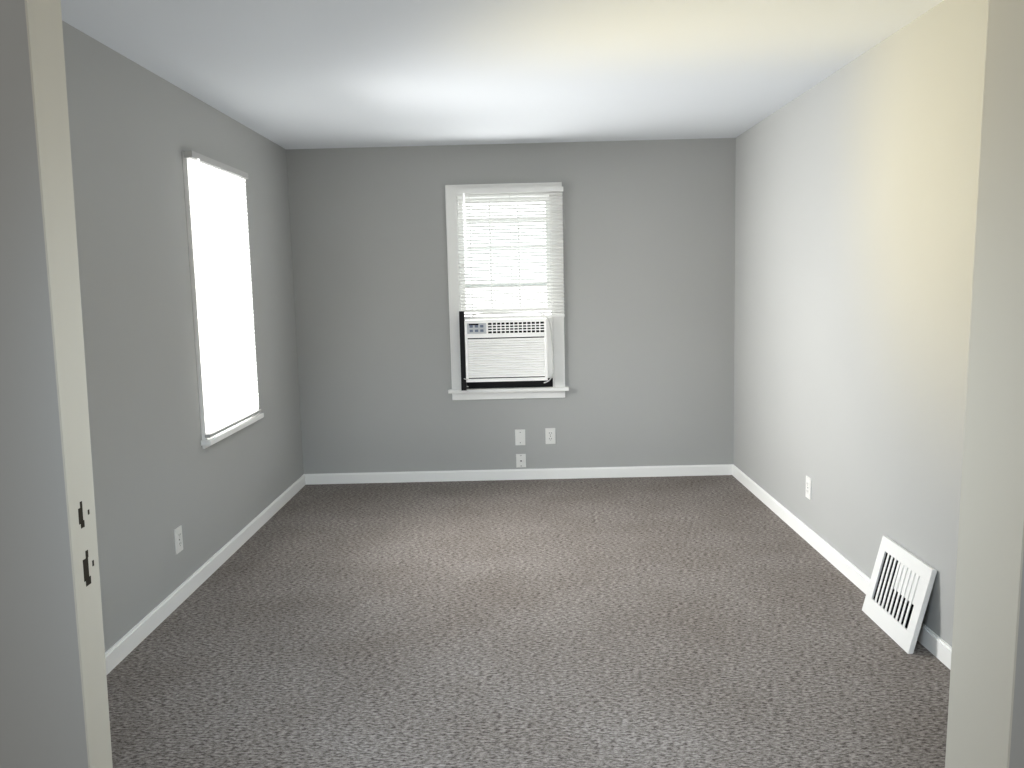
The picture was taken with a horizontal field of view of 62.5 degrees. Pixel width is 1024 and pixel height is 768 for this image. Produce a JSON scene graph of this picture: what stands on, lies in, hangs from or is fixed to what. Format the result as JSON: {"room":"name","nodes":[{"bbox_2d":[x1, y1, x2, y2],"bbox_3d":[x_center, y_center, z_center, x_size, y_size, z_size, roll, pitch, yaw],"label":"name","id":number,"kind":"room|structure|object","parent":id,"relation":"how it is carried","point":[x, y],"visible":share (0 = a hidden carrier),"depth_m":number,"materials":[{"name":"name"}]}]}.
{"room":"empty bedroom","nodes":[
{"label":"empty bedroom","id":0,"kind":"room"},
{"bbox_2d":[0,0,87,767],"bbox_3d":[-1.717,0.082,1.668,1.736,2.440,0.127,-1,7,0],"label":"wall","id":1,"kind":"structure","parent":0,"point":[42,723],"depth_m":1.64,"materials":[{"name":"grey paint"}]},
{"bbox_2d":[62,21,303,651],"bbox_3d":[-1.674,-0.193,3.948,0.160,2.440,4.468,-1,7,0],"label":"wall","id":2,"kind":"structure","parent":0,"point":[130,127],"depth_m":3.79,"materials":[{"name":"grey paint"}]},
{"bbox_2d":[174,525,182,553],"bbox_3d":[-1.567,0.733,3.974,0.010,0.118,0.075,-1,7,0],"label":"outlet","id":3,"kind":"object","parent":2,"relation":"attached to","point":[178,531],"visible":1,"depth_m":3.97,"materials":[{"name":"white plastic"}]},
{"bbox_2d":[105,474,305,674],"bbox_3d":[-1.559,0.978,4.082,0.013,0.078,4.455,-1,7,0],"label":"baseboard","id":4,"kind":"structure","parent":2,"relation":"attached to","point":[139,632],"depth_m":4.07,"materials":[{"name":"white paint"}]},
{"bbox_2d":[182,151,257,439],"bbox_3d":[-1.664,-0.476,4.650,0.182,1.435,0.880,-1,7,0],"label":"window","id":5,"kind":"structure","parent":2,"relation":"in","point":[186,169],"depth_m":4.22,"materials":[{"name":"white wood"}]},
{"bbox_2d":[192,213,240,429],"bbox_3d":[-1.687,-0.450,4.654,0.065,1.383,0.776,-1,7,0],"label":"sash","id":6,"kind":"object","parent":5,"relation":"attached to","point":[192,213],"depth_m":4.56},
{"bbox_2d":[184,151,260,437],"bbox_3d":[-1.557,-0.484,4.638,0.052,1.424,0.872,-1,7,0],"label":"window blind","id":7,"kind":"object","parent":5,"relation":"attached to","point":[218,194],"visible":1,"depth_m":4.57,"materials":[{"name":"white"}]},
{"bbox_2d":[201,413,263,448],"bbox_3d":[-1.631,0.258,4.739,0.211,0.046,0.910,-1,7,0],"label":"sill","id":8,"kind":"structure","parent":2,"relation":"attached to","point":[210,441],"depth_m":4.59,"materials":[{"name":"white wood"}]},
{"bbox_2d":[61,0,943,148],"bbox_3d":[-0.013,-1.300,2.174,5.400,0.100,8.028,-1,7,0],"label":"ceiling","id":9,"kind":"structure","parent":0,"point":[298,74],"depth_m":3.73,"materials":[{"name":"white paint"}]},
{"bbox_2d":[286,138,735,473],"bbox_3d":[0.018,-0.509,6.231,3.521,2.440,0.160,-1,7,0],"label":"wall","id":10,"kind":"structure","parent":0,"point":[648,226],"depth_m":6.15,"materials":[{"name":"grey paint"}]},
{"bbox_2d":[445,182,564,389],"bbox_3d":[-0.043,-0.710,6.196,0.832,1.471,0.184,-1,7,0],"label":"window","id":11,"kind":"structure","parent":10,"relation":"in","point":[451,198],"depth_m":6.11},
{"bbox_2d":[459,198,550,312],"bbox_3d":[-0.049,-0.945,6.192,0.656,0.828,0.065,-1,7,0],"label":"sash","id":12,"kind":"object","parent":11,"relation":"attached to","point":[544,198],"depth_m":6.16,"materials":[{"name":"white wood"}]},
{"bbox_2d":[459,311,552,390],"bbox_3d":[-0.039,-0.256,6.179,0.666,0.571,0.205,-1,7,0],"label":"frame","id":13,"kind":"object","parent":11,"relation":"attached to","point":[504,384],"visible":0.84,"depth_m":6.22,"materials":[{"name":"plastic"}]},
{"bbox_2d":[464,318,547,381],"bbox_3d":[-0.041,-0.255,6.192,0.588,0.444,0.260,-1,7,0],"label":"air conditioner unit","id":14,"kind":"object","parent":13,"relation":"attached to","point":[496,350],"visible":0.98,"depth_m":6.07,"materials":[{"name":"white plastic"}]},
{"bbox_2d":[469,312,553,382],"bbox_3d":[-0.002,-0.262,6.100,0.614,0.516,0.129,-1,7,0],"label":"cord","id":15,"kind":"object","parent":14,"relation":"attached to","point":[484,312],"visible":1,"depth_m":6.13,"materials":[{"name":"white plastic"}]},
{"bbox_2d":[455,187,564,318],"bbox_3d":[-0.007,-0.934,6.048,0.765,0.920,0.052,-1,7,0],"label":"blind","id":16,"kind":"object","parent":11,"relation":"attached to","point":[530,190],"depth_m":6.05,"materials":[{"name":"white plastic"}]},
{"bbox_2d":[448,386,568,399],"bbox_3d":[-0.025,0.062,6.274,0.882,0.081,0.213,-1,7,0],"label":"sill","id":17,"kind":"structure","parent":10,"relation":"attached to","point":[525,392],"depth_m":6.21,"materials":[{"name":"white wood"}]},
{"bbox_2d":[304,464,733,484],"bbox_3d":[0.047,0.674,6.286,3.201,0.078,0.013,-1,7,0],"label":"baseboard","id":18,"kind":"structure","parent":10,"relation":"attached to","point":[725,469],"depth_m":6.28,"materials":[{"name":"white paint"}]},
{"bbox_2d":[515,429,524,444],"bbox_3d":[0.061,0.396,6.256,0.075,0.118,0.008,-1,7,0],"label":"outlet","id":19,"kind":"object","parent":10,"relation":"attached to","point":[519,434],"visible":1,"depth_m":6.25,"materials":[{"name":"white plastic"}]},
{"bbox_2d":[516,454,525,467],"bbox_3d":[0.067,0.571,6.275,0.072,0.100,0.010,-1,7,0],"label":"outlet","id":20,"kind":"object","parent":10,"relation":"attached to","point":[520,458],"visible":1,"depth_m":6.27,"materials":[{"name":"white plastic"}]},
{"bbox_2d":[545,428,555,443],"bbox_3d":[0.285,0.386,6.252,0.075,0.118,0.010,-1,7,0],"label":"outlet","id":21,"kind":"object","parent":10,"relation":"attached to","point":[550,436],"visible":1,"depth_m":6.25,"materials":[{"name":"white plastic"}]},
{"bbox_2d":[107,475,949,767],"bbox_3d":[0.049,1.221,2.477,5.400,0.100,8.028,-1,7,0],"label":"floor","id":22,"kind":"structure","parent":0,"point":[667,621],"depth_m":3.40,"materials":[{"name":"carpet"}]},
{"bbox_2d":[862,535,936,653],"bbox_3d":[1.579,0.849,3.453,0.109,0.339,0.440,-1,7,0],"label":"air vent","id":23,"kind":"object","parent":22,"relation":"on","point":[900,586],"visible":1,"depth_m":3.42,"materials":[{"name":"white metal"}]},
{"bbox_2d":[733,0,988,646],"bbox_3d":[1.686,-0.272,3.920,0.160,2.440,4.468,-1,7,0],"label":"wall","id":24,"kind":"structure","parent":0,"point":[856,198],"depth_m":3.78,"materials":[{"name":"grey paint"}]},
{"bbox_2d":[805,476,811,499],"bbox_3d":[1.627,0.570,4.637,0.010,0.118,0.075,-1,7,0],"label":"outlet","id":25,"kind":"object","parent":24,"relation":"attached to","point":[808,479],"visible":1,"depth_m":4.62,"materials":[{"name":"white plastic"}]},
{"bbox_2d":[732,465,951,669],"bbox_3d":[1.628,0.903,4.055,0.013,0.078,4.455,-1,7,0],"label":"baseboard","id":26,"kind":"structure","parent":24,"relation":"attached to","point":[931,641],"depth_m":4.31,"materials":[{"name":"white paint"}]},
{"bbox_2d":[1009,553,1023,767],"bbox_3d":[1.779,0.005,1.595,1.752,2.440,0.215,-1,7,0],"label":"wall","id":27,"kind":"structure","parent":0,"point":[1017,734],"depth_m":1.56,"materials":[{"name":"grey paint"}]},
{"label":"outside","id":28,"kind":"structure","parent":0,"visible":0},
{"bbox_2d":[463,202,550,318],"bbox_3d":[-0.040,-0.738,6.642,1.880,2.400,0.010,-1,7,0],"label":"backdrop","id":29,"kind":"structure","parent":28,"point":[521,202],"depth_m":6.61,"materials":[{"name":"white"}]},
{"bbox_3d":[0.020,-1.017,1.529,1.799,0.310,0.121,-1,7,0],"label":"wall","id":30,"kind":"structure","parent":0,"visible":0},
{"bbox_2d":[24,0,1023,767],"bbox_3d":[0.028,0.200,1.628,1.830,2.130,0.216,-1,7,0],"label":"door frame","id":31,"kind":"structure","parent":30,"relation":"attached to","point":[990,550],"depth_m":1.62,"materials":[{"name":"paint"}]},
{"bbox_2d":[78,501,93,586],"bbox_3d":[-0.863,0.322,1.712,0.003,0.176,0.046,-1,7,0],"label":"strike plate","id":32,"kind":"object","parent":31,"relation":"attached to","point":[87,578],"depth_m":1.71,"materials":[{"name":"black metal"}]}
]}

